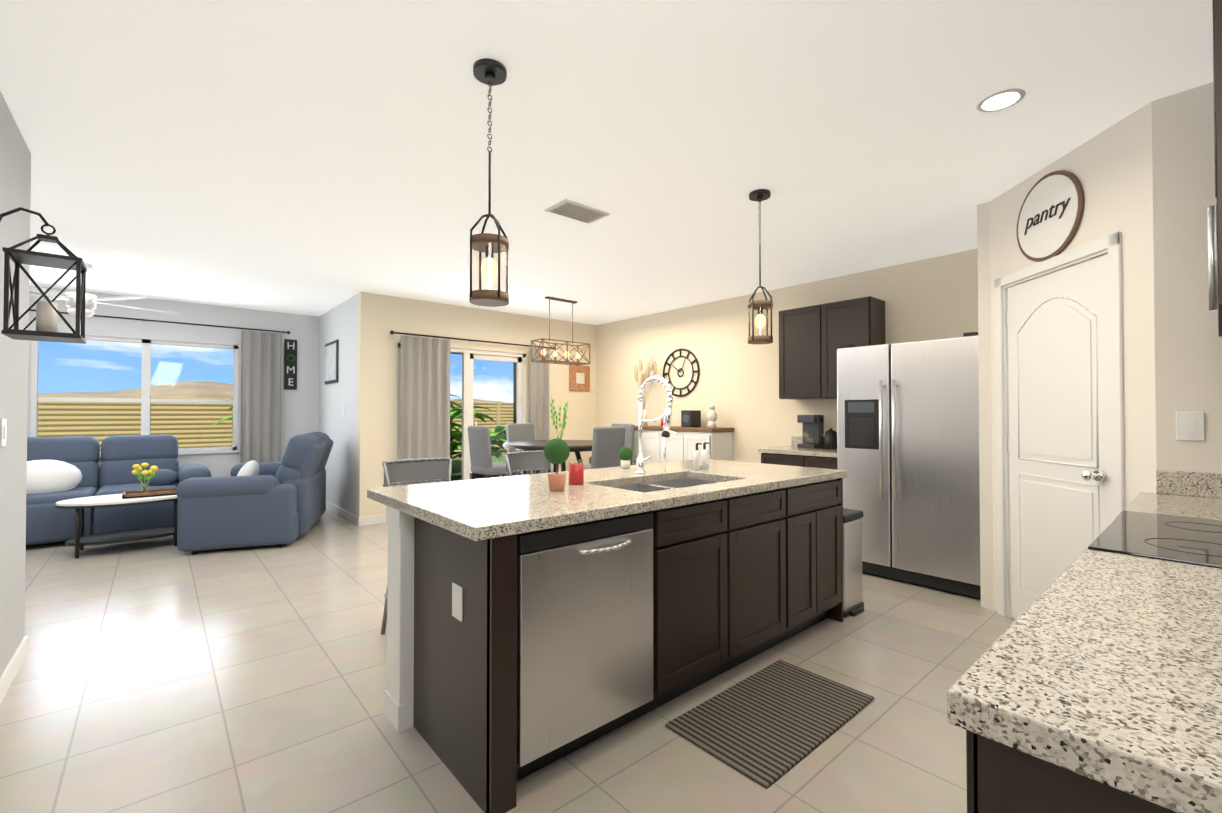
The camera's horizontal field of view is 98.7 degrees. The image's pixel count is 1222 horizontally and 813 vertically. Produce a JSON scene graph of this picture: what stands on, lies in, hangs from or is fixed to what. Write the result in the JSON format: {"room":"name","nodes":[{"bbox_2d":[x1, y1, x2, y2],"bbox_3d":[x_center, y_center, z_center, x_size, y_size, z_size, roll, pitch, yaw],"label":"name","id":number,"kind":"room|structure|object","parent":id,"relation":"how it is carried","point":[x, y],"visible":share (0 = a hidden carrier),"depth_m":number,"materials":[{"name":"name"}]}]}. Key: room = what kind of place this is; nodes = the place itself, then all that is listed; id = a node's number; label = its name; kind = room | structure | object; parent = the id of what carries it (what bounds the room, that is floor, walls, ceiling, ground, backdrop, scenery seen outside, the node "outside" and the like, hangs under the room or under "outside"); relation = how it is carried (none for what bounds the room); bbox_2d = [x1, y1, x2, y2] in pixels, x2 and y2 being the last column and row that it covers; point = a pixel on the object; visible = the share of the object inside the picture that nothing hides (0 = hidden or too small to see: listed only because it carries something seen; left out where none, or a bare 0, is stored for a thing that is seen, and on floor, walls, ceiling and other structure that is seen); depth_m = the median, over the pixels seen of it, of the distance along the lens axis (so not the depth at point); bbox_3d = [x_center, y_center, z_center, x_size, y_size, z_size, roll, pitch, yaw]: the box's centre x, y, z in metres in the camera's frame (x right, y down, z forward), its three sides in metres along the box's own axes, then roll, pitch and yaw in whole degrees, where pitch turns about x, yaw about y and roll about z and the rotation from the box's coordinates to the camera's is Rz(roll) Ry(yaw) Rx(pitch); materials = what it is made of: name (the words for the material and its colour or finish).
{"room":"dining room and kitchen","nodes":[
{"label":"dining room and kitchen","id":0,"kind":"room"},
{"bbox_2d":[0,91,30,676],"bbox_3d":[-1.588,-0.043,0.960,0.120,2.620,4.620,1,-1,-41],"label":"wall","id":1,"kind":"structure","parent":0,"point":[15,172],"depth_m":2.39,"materials":[{"name":"grey paint"}]},
{"bbox_2d":[0,419,6,446],"bbox_3d":[-2.656,0.114,2.295,0.011,0.120,0.080,1,-1,-41],"label":"light switch","id":2,"kind":"object","parent":1,"relation":"attached to","point":[3,429],"visible":0.96,"depth_m":2.28,"materials":[{"name":"white plastic"}]},
{"bbox_2d":[0,636,27,703],"bbox_3d":[-1.592,1.223,1.027,0.042,0.090,4.512,1,-1,-41],"label":"baseboard","id":3,"kind":"structure","parent":1,"relation":"attached to","point":[8,675],"depth_m":2.47,"materials":[{"name":"white wood"}]},
{"bbox_2d":[0,207,86,343],"bbox_3d":[-2.293,-0.528,2.088,0.279,0.513,0.210,1,-1,-41],"label":"lantern sconce","id":4,"kind":"object","parent":1,"relation":"attached to","point":[47,314],"visible":1,"depth_m":2.09,"materials":[{"name":"black metal"}]},
{"bbox_2d":[27,286,318,476],"bbox_3d":[-6.337,0.016,5.538,6.010,2.620,0.120,1,-1,-41],"label":"wall","id":5,"kind":"structure","parent":0,"point":[299,409],"depth_m":6.64,"materials":[{"name":"white paint"}]},
{"bbox_2d":[30,335,239,457],"bbox_3d":[-5.524,-0.105,6.204,1.850,1.380,0.120,1,-1,-41],"label":"window","id":6,"kind":"structure","parent":5,"relation":"in","point":[145,400],"depth_m":6.21,"materials":[{"name":"white"}]},
{"bbox_2d":[29,309,289,463],"bbox_3d":[-5.477,0.002,6.103,2.994,2.062,0.148,1,-1,-41],"label":"window curtain","id":7,"kind":"object","parent":5,"relation":"attached to","point":[260,440],"visible":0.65,"depth_m":6.82,"materials":[{"name":"gray fabric"},{"name":"black metal"}]},
{"bbox_2d":[284,339,296,389],"bbox_3d":[-4.369,-0.573,7.154,0.150,0.680,0.020,1,-1,-41],"label":"sign board","id":8,"kind":"object","parent":5,"relation":"attached to","point":[290,365],"visible":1,"depth_m":7.14,"materials":[{"name":"black wood"}]},
{"bbox_2d":[286,354,294,361],"bbox_3d":[-4.360,-0.658,7.144,0.108,0.108,0.021,1,-1,-41],"label":"wreath","id":9,"kind":"object","parent":8,"relation":"attached to","point":[293,356],"visible":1,"depth_m":7.13,"materials":[{"name":"green plant"}]},
{"bbox_2d":[318,294,357,515],"bbox_3d":[-3.456,0.031,6.709,0.120,2.620,1.880,1,-1,-41],"label":"wall","id":10,"kind":"structure","parent":0,"point":[339,322],"depth_m":6.46,"materials":[{"name":"white paint"}]},
{"bbox_2d":[325,339,338,384],"bbox_3d":[-3.630,-0.568,6.805,0.024,0.540,0.620,1,-1,-41],"label":"frame","id":11,"kind":"object","parent":10,"relation":"attached to","point":[331,360],"visible":1,"depth_m":6.74,"materials":[{"name":"grey"}]},
{"bbox_2d":[326,501,360,525],"bbox_3d":[-3.453,1.295,6.588,0.012,0.090,1.982,1,-1,-41],"label":"baseboard","id":12,"kind":"structure","parent":10,"relation":"attached to","point":[343,513],"depth_m":6.28,"materials":[{"name":"white wood"}]},
{"bbox_2d":[356,292,595,517],"bbox_3d":[-1.512,0.036,7.069,3.530,2.620,0.120,1,-1,-41],"label":"wall","id":13,"kind":"structure","parent":0,"point":[380,317],"depth_m":6.38,"materials":[{"name":"beige paint"}]},
{"bbox_2d":[361,514,385,525],"bbox_3d":[-2.641,1.287,5.988,0.390,0.090,0.012,1,-1,-41],"label":"baseboard","id":14,"kind":"structure","parent":13,"relation":"attached to","point":[377,519],"depth_m":5.94,"materials":[{"name":"white wood"}]},
{"bbox_2d":[397,343,525,485],"bbox_3d":[-1.874,0.302,6.750,1.750,2.080,0.082,1,-1,-41],"label":"trim","id":15,"kind":"structure","parent":13,"relation":"attached to","point":[469,356],"depth_m":6.76,"materials":[{"name":"white"}]},
{"bbox_2d":[390,330,554,485],"bbox_3d":[-1.678,0.229,6.753,2.300,2.185,0.133,1,-1,-41],"label":"door curtain","id":16,"kind":"object","parent":13,"relation":"attached to","point":[425,402],"visible":0.65,"depth_m":6.32,"materials":[{"name":"gray fabric"},{"name":"black metal"}]},
{"bbox_2d":[450,352,516,479],"bbox_3d":[-1.880,0.312,6.757,1.650,2.000,0.006,1,-1,-41],"label":"glass pane","id":17,"kind":"object","parent":13,"relation":"attached to","point":[482,411],"visible":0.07,"depth_m":6.96,"materials":[{"name":"clear glass"}]},
{"bbox_2d":[569,365,589,390],"bbox_3d":[-0.468,-0.424,7.878,0.380,0.380,0.028,1,-1,-41],"label":"frame","id":18,"kind":"object","parent":13,"relation":"attached to","point":[579,378],"visible":0.92,"depth_m":7.86,"materials":[{"name":"brown wood"}]},
{"bbox_2d":[0,508,1015,812],"bbox_3d":[-2.207,1.347,3.263,9.540,0.100,8.940,1,-1,-41],"label":"floor","id":19,"kind":"structure","parent":0,"point":[160,676],"depth_m":2.25,"materials":[{"name":"tile"}]},
{"bbox_2d":[55,494,177,558],"bbox_3d":[-4.493,1.080,4.899,0.972,0.475,0.627,1,-1,-41],"label":"coffee table","id":20,"kind":"object","parent":19,"relation":"on","point":[80,540],"visible":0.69,"depth_m":4.75,"materials":[{"name":"white stone"},{"name":"black metal"}]},
{"bbox_2d":[122,463,176,498],"bbox_3d":[-4.369,0.690,4.998,0.410,0.306,0.260,1,-1,-41],"label":"tray","id":21,"kind":"object","parent":20,"relation":"on","point":[144,492],"visible":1,"depth_m":4.95,"materials":[{"name":"brown wood"}]},
{"bbox_2d":[26,434,210,544],"bbox_3d":[-5.567,0.817,5.212,2.490,1.010,1.015,1,-1,-41],"label":"sofa","id":22,"kind":"object","parent":19,"relation":"on","point":[62,468],"visible":0.67,"depth_m":5.35,"materials":[{"name":"blue fabric"}]},
{"bbox_2d":[176,432,332,554],"bbox_3d":[-3.620,0.807,5.559,1.064,1.039,1.750,0,-1,-21],"label":"loveseat","id":23,"kind":"object","parent":19,"relation":"on","point":[251,503],"visible":1,"depth_m":4.81,"materials":[{"name":"blue fabric"}]},
{"bbox_2d":[381,457,451,634],"bbox_3d":[-1.030,0.804,2.994,0.436,0.982,0.498,1,-1,-41],"label":"bar stool","id":24,"kind":"object","parent":19,"relation":"on","point":[407,471],"visible":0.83,"depth_m":3.17,"materials":[{"name":"grey"}]},
{"bbox_2d":[468,426,521,479],"bbox_3d":[-1.278,0.769,5.728,0.448,1.118,0.410,1,-1,-41],"label":"dining chair","id":25,"kind":"object","parent":19,"relation":"on","point":[482,463],"visible":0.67,"depth_m":5.55,"materials":[{"name":"grey fabric"}]},
{"bbox_2d":[506,423,549,475],"bbox_3d":[-1.089,0.784,6.868,0.410,1.118,0.448,1,-1,-41],"label":"dining chair","id":26,"kind":"object","parent":19,"relation":"on","point":[521,432],"visible":0.27,"depth_m":6.95,"materials":[{"name":"grey fabric"}]},
{"bbox_2d":[505,450,552,475],"bbox_3d":[-0.453,0.812,3.638,0.498,0.982,0.436,-1,-1,45],"label":"bar stool","id":27,"kind":"object","parent":19,"relation":"on","point":[521,461],"visible":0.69,"depth_m":3.82,"materials":[{"name":"grey fabric"}]},
{"bbox_2d":[503,440,592,473],"bbox_3d":[-0.611,0.886,6.238,1.320,0.913,1.320,1,-1,-41],"label":"dining table","id":28,"kind":"object","parent":19,"relation":"on","point":[577,447],"visible":0.33,"depth_m":5.94,"materials":[{"name":"grey"}]},
{"bbox_2d":[550,397,567,439],"bbox_3d":[-0.617,0.157,6.242,0.222,0.544,0.317,1,-1,-41],"label":"centerpiece","id":29,"kind":"object","parent":28,"relation":"on","point":[564,417],"visible":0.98,"depth_m":6.23,"materials":[{"name":"green plant"}]},
{"bbox_2d":[584,426,624,468],"bbox_3d":[-0.137,0.767,5.539,0.410,1.118,0.448,1,-1,-41],"label":"dining chair","id":30,"kind":"object","parent":19,"relation":"on","point":[607,444],"visible":0.31,"depth_m":5.36,"materials":[{"name":"grey fabric"}]},
{"bbox_2d":[589,424,634,464],"bbox_3d":[0.011,0.782,6.711,0.448,1.118,0.410,1,-1,-41],"label":"dining chair","id":31,"kind":"object","parent":19,"relation":"on","point":[629,435],"visible":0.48,"depth_m":6.69,"materials":[{"name":"grey"}]},
{"bbox_2d":[383,475,846,812],"bbox_3d":[0.255,0.853,2.659,2.425,0.871,0.853,1,-1,-41],"label":"kitchen island","id":32,"kind":"object","parent":19,"relation":"on","point":[534,623],"depth_m":1.99,"materials":[{"name":"dark wood"},{"name":"granite"},{"name":"stainless steel"}]},
{"bbox_2d":[367,459,846,534],"bbox_3d":[0.157,0.402,2.782,2.430,0.043,1.079,1,-1,-41],"label":"island countertop","id":33,"kind":"structure","parent":32,"relation":"on","point":[474,506],"depth_m":2.28,"materials":[{"name":"beige stone"}]},
{"bbox_2d":[544,438,569,491],"bbox_3d":[-0.241,0.258,2.334,0.116,0.232,0.116,1,-1,-41],"label":"topiary","id":34,"kind":"object","parent":33,"relation":"on","point":[556,451],"visible":1,"depth_m":2.30,"materials":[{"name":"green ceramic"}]},
{"bbox_2d":[568,459,583,484],"bbox_3d":[-0.169,0.317,2.541,0.078,0.119,0.078,1,-1,-41],"label":"candle jar","id":35,"kind":"object","parent":33,"relation":"on","point":[576,473],"visible":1,"depth_m":2.51,"materials":[{"name":"red glass"}]},
{"bbox_2d":[618,447,632,467],"bbox_3d":[0.091,0.319,3.295,0.090,0.134,0.090,1,-1,-41],"label":"topiary","id":36,"kind":"object","parent":33,"relation":"on","point":[625,454],"visible":1,"depth_m":3.27,"materials":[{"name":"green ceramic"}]},
{"bbox_2d":[693,442,705,469],"bbox_3d":[0.527,0.303,3.189,0.060,0.164,0.050,-1,-1,34],"label":"soap bottle","id":37,"kind":"object","parent":33,"relation":"on","point":[701,458],"depth_m":3.18,"materials":[{"name":"white"}]},
{"bbox_2d":[706,442,709,468],"bbox_3d":[0.586,0.304,3.260,0.060,0.164,0.050,-1,-1,34],"label":"soap bottle","id":38,"kind":"object","parent":33,"relation":"on","point":[707,450],"depth_m":3.24,"materials":[{"name":"white"}]},
{"bbox_2d":[632,425,733,464],"bbox_3d":[0.745,0.798,6.619,0.441,1.085,1.640,1,-1,-41],"label":"sideboard","id":39,"kind":"object","parent":19,"relation":"on","point":[681,446],"visible":0.31,"depth_m":6.23,"materials":[{"name":"white wood"}]},
{"bbox_2d":[634,357,656,425],"bbox_3d":[0.449,-0.199,6.991,0.172,0.915,0.397,1,-1,-41],"label":"vase","id":40,"kind":"object","parent":39,"relation":"on","point":[644,376],"visible":0.9,"depth_m":6.98,"materials":[{"name":"white ceramic"}]},
{"bbox_2d":[681,410,700,426],"bbox_3d":[0.977,0.149,6.411,0.185,0.204,0.170,1,-1,-41],"label":"speaker box","id":41,"kind":"object","parent":39,"relation":"on","point":[690,418],"visible":0.98,"depth_m":6.35,"materials":[{"name":"black metal"}]},
{"bbox_2d":[707,404,716,427],"bbox_3d":[1.192,0.108,6.181,0.119,0.280,0.119,1,-1,-41],"label":"bust","id":42,"kind":"object","parent":39,"relation":"on","point":[712,416],"visible":1,"depth_m":6.14,"materials":[{"name":"white ceramic"}]},
{"bbox_2d":[665,660,873,787],"bbox_3d":[0.685,1.276,2.199,0.840,0.012,0.465,1,-1,-41],"label":"kitchen mat","id":43,"kind":"object","parent":19,"relation":"on","point":[767,726],"visible":0.96,"depth_m":2.13,"materials":[{"name":"grey fabric"}]},
{"bbox_2d":[758,436,837,469],"bbox_3d":[2.002,0.814,5.012,0.646,1.010,0.955,1,-1,-41],"label":"base cabinet","id":44,"kind":"object","parent":19,"relation":"on","point":[793,454],"visible":0.15,"depth_m":4.88,"materials":[{"name":"brown"}]},
{"bbox_2d":[797,415,823,447],"bbox_3d":[1.997,0.247,5.250,0.200,0.329,0.180,1,-1,-41],"label":"coffee maker","id":45,"kind":"object","parent":44,"relation":"on","point":[813,427],"visible":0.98,"depth_m":5.21,"materials":[{"name":"grey"}]},
{"bbox_2d":[820,428,836,448],"bbox_3d":[2.118,0.308,5.049,0.140,0.202,0.214,1,-1,-41],"label":"kettle","id":46,"kind":"object","parent":44,"relation":"on","point":[830,439],"visible":0.81,"depth_m":5.00,"materials":[{"name":"black metal"}]},
{"bbox_2d":[843,508,863,617],"bbox_3d":[1.422,0.986,3.429,0.270,0.625,0.395,1,-1,-41],"label":"trash can","id":47,"kind":"object","parent":19,"relation":"on","point":[853,604],"visible":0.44,"depth_m":3.29,"materials":[{"name":"silver metal"}]},
{"bbox_2d":[837,332,980,597],"bbox_3d":[2.478,0.398,4.140,1.042,1.780,0.975,1,-1,-41],"label":"fridge","id":48,"kind":"object","parent":19,"relation":"on","point":[908,436],"visible":0.79,"depth_m":3.77,"materials":[{"name":"grey metal"}]},
{"bbox_2d":[947,470,1221,812],"bbox_3d":[1.585,0.765,1.231,2.526,1.010,0.646,1,-1,-41],"label":"kitchen counter","id":49,"kind":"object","parent":19,"relation":"on","point":[1088,681],"depth_m":0.66,"materials":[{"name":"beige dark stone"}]},
{"bbox_2d":[1088,511,1221,568],"bbox_3d":[1.697,0.737,1.357,0.760,1.070,0.678,1,-1,-41],"label":"cooktop","id":50,"kind":"object","parent":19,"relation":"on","point":[1190,540],"visible":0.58,"depth_m":1.42,"materials":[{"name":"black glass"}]},
{"bbox_2d":[0,0,1212,324],"bbox_3d":[-2.207,-1.373,3.298,9.540,0.100,8.940,1,-1,-41],"label":"ceiling","id":51,"kind":"structure","parent":0,"point":[306,156],"depth_m":2.55,"materials":[{"name":"white paint"}]},
{"bbox_2d":[29,263,176,317],"bbox_3d":[-4.869,-1.056,4.817,1.369,0.493,1.317,1,-1,-41],"label":"ceiling fan","id":52,"kind":"object","parent":51,"relation":"hanging from","point":[69,298],"visible":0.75,"depth_m":4.70,"materials":[{"name":"white"}]},
{"bbox_2d":[469,58,508,306],"bbox_3d":[-0.480,-0.873,2.075,0.166,0.929,0.166,1,-1,-41],"label":"pendant light","id":53,"kind":"object","parent":51,"relation":"hanging from","point":[488,72],"visible":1,"depth_m":2.05,"materials":[{"name":"black metal"}]},
{"bbox_2d":[531,296,589,365],"bbox_3d":[-0.596,-0.901,6.274,0.692,0.765,0.252,1,-1,-41],"label":"chandelier","id":54,"kind":"object","parent":51,"relation":"hanging from","point":[555,354],"visible":1,"depth_m":6.21,"materials":[{"name":"brown wood"}]},
{"bbox_2d":[544,199,609,223],"bbox_3d":[-0.226,-1.310,3.544,0.380,0.017,0.240,1,-1,-41],"label":"ceiling vent","id":55,"kind":"object","parent":51,"relation":"in","point":[573,210],"visible":0.96,"depth_m":3.52,"materials":[{"name":"white metal"}]},
{"bbox_2d":[747,189,772,343],"bbox_3d":[0.923,-0.858,3.250,0.166,0.929,0.166,1,-1,-41],"label":"pendant light","id":56,"kind":"object","parent":51,"relation":"hanging from","point":[759,195],"visible":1,"depth_m":3.22,"materials":[{"name":"black metal"}]},
{"bbox_2d":[976,88,1025,112],"bbox_3d":[1.697,-1.332,2.285,0.174,0.010,0.174,1,-1,-41],"label":"recessed light","id":57,"kind":"object","parent":51,"relation":"in","point":[1000,100],"visible":1,"depth_m":2.28,"materials":[{"name":"white plastic"}]},
{"bbox_2d":[596,248,977,462],"bbox_3d":[2.048,0.016,5.561,0.120,2.620,6.820,1,-1,-41],"label":"wall","id":58,"kind":"structure","parent":0,"point":[932,298],"depth_m":6.02,"materials":[{"name":"beige paint"}]},
{"bbox_2d":[663,348,698,396],"bbox_3d":[0.898,-0.438,6.780,0.021,0.624,0.624,1,-1,-41],"label":"wall clock","id":59,"kind":"object","parent":58,"relation":"attached to","point":[693,371],"visible":0.98,"depth_m":6.75,"materials":[{"name":"black metal"}]},
{"bbox_2d":[779,296,884,399],"bbox_3d":[2.130,-0.529,5.116,0.339,0.900,0.910,1,-1,-41],"label":"upper cabinet","id":60,"kind":"object","parent":58,"relation":"attached to","point":[812,339],"visible":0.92,"depth_m":5.01,"materials":[{"name":"brown wood"}]},
{"bbox_2d":[977,202,993,609],"bbox_3d":[2.844,-0.007,3.724,1.080,2.620,0.120,1,-1,-41],"label":"wall","id":61,"kind":"structure","parent":0,"point":[985,410],"depth_m":3.39,"materials":[{"name":"white paint"}]},
{"bbox_2d":[990,102,1155,611],"bbox_3d":[2.457,-0.018,2.867,0.100,2.620,1.190,0,-1,4],"label":"wall","id":62,"kind":"structure","parent":0,"point":[1110,168],"depth_m":2.42,"materials":[{"name":"white paint"}]},
{"bbox_2d":[1016,170,1083,261],"bbox_3d":[2.395,-1.038,2.879,0.018,0.470,0.470,0,-1,4],"label":"sign","id":63,"kind":"object","parent":62,"relation":"attached to","point":[1048,238],"visible":0.94,"depth_m":2.85,"materials":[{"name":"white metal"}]},
{"bbox_2d":[1024,198,1069,234],"bbox_3d":[2.383,-1.041,2.872,0.004,0.093,0.333,0,-1,4],"label":"lettering","id":64,"kind":"object","parent":63,"relation":"attached to","point":[1063,204],"visible":1,"depth_m":2.87,"materials":[{"name":"black metal"}]},
{"bbox_2d":[1006,254,1110,619],"bbox_3d":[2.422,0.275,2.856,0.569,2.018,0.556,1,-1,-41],"label":"pantry door","id":65,"kind":"structure","parent":62,"relation":"in","point":[1058,438],"depth_m":2.84,"materials":[{"name":"white wood"}]},
{"bbox_2d":[994,232,1124,617],"bbox_3d":[2.448,0.241,2.859,0.116,2.100,0.880,0,-1,4],"label":"door frame","id":66,"kind":"structure","parent":62,"relation":"attached to","point":[1111,245],"depth_m":2.85,"materials":[{"name":"white wood"}]},
{"bbox_2d":[1151,82,1221,472],"bbox_3d":[2.645,-0.029,2.044,0.120,2.620,0.720,1,-1,-41],"label":"wall","id":67,"kind":"structure","parent":0,"point":[1188,358],"depth_m":2.21,"materials":[{"name":"white paint"}]},
{"bbox_2d":[1176,412,1204,440],"bbox_3d":[2.425,0.083,2.196,0.011,0.120,0.080,1,-1,-41],"label":"light switch","id":68,"kind":"object","parent":67,"relation":"attached to","point":[1190,426],"visible":1,"depth_m":2.19,"materials":[{"name":"white plastic"}]},
{"label":"outside","id":69,"kind":"structure","parent":0,"visible":0},
{"bbox_2d":[38,340,512,402],"bbox_3d":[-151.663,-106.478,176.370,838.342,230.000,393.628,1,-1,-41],"label":"sky","id":70,"kind":"structure","parent":69,"point":[71,374],"depth_m":319.10,"materials":[{"name":"blue"}]},
{"bbox_2d":[451,455,506,479],"bbox_3d":[-41.452,1.949,47.612,120.000,0.120,113.460,1,-1,-41],"label":"ground","id":71,"kind":"structure","parent":69,"point":[455,469],"depth_m":13.31,"materials":[{"name":"green plant"}]},
{"bbox_2d":[37,396,512,457],"bbox_3d":[-9.478,0.593,10.681,60.000,1.640,0.100,1,-1,-41],"label":"fence","id":72,"kind":"object","parent":71,"relation":"on","point":[207,420],"depth_m":10.82,"materials":[{"name":"beige wood"}]},
{"bbox_2d":[450,394,461,469],"label":"plants","id":73,"kind":"object","parent":71,"relation":"on","point":[453,413],"depth_m":11.03,"materials":[{"name":"green plant"}]},
{"bbox_2d":[451,475,515,480],"bbox_3d":[-2.369,1.420,8.438,3.770,0.088,3.060,1,-1,-41],"label":"lanai","id":74,"kind":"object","parent":71,"relation":"on","point":[480,478],"depth_m":10.18,"materials":[{"name":"grey concrete"}]},
{"bbox_2d":[450,352,515,479],"bbox_3d":[-2.375,0.124,8.450,3.785,2.480,3.060,1,-1,-41],"label":"frame","id":75,"kind":"object","parent":74,"relation":"on","point":[456,477],"depth_m":10.74,"materials":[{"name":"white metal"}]},
{"bbox_2d":[473,406,507,458],"label":"plants","id":76,"kind":"object","parent":71,"relation":"on","point":[495,451],"depth_m":11.54,"materials":[{"name":"green plant"}]},
{"bbox_3d":[2.017,-0.041,1.104,5.760,2.620,0.120,1,-1,-41],"label":"wall","id":77,"kind":"structure","parent":0,"visible":0},
{"bbox_2d":[1207,0,1221,336],"bbox_3d":[1.665,-0.608,1.179,2.496,1.044,0.435,1,-1,-41],"label":"upper cabinet","id":78,"kind":"object","parent":77,"relation":"attached to","point":[1214,229],"visible":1,"depth_m":1.19,"materials":[{"name":"brown dark-stained wood"}]},
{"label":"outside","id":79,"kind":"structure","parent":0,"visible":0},
{"bbox_2d":[38,381,505,402],"bbox_3d":[-138.781,-3.099,160.149,440.000,13.840,84.000,1,-1,-41],"label":"hills","id":80,"kind":"structure","parent":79,"point":[192,391],"depth_m":163.07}
]}

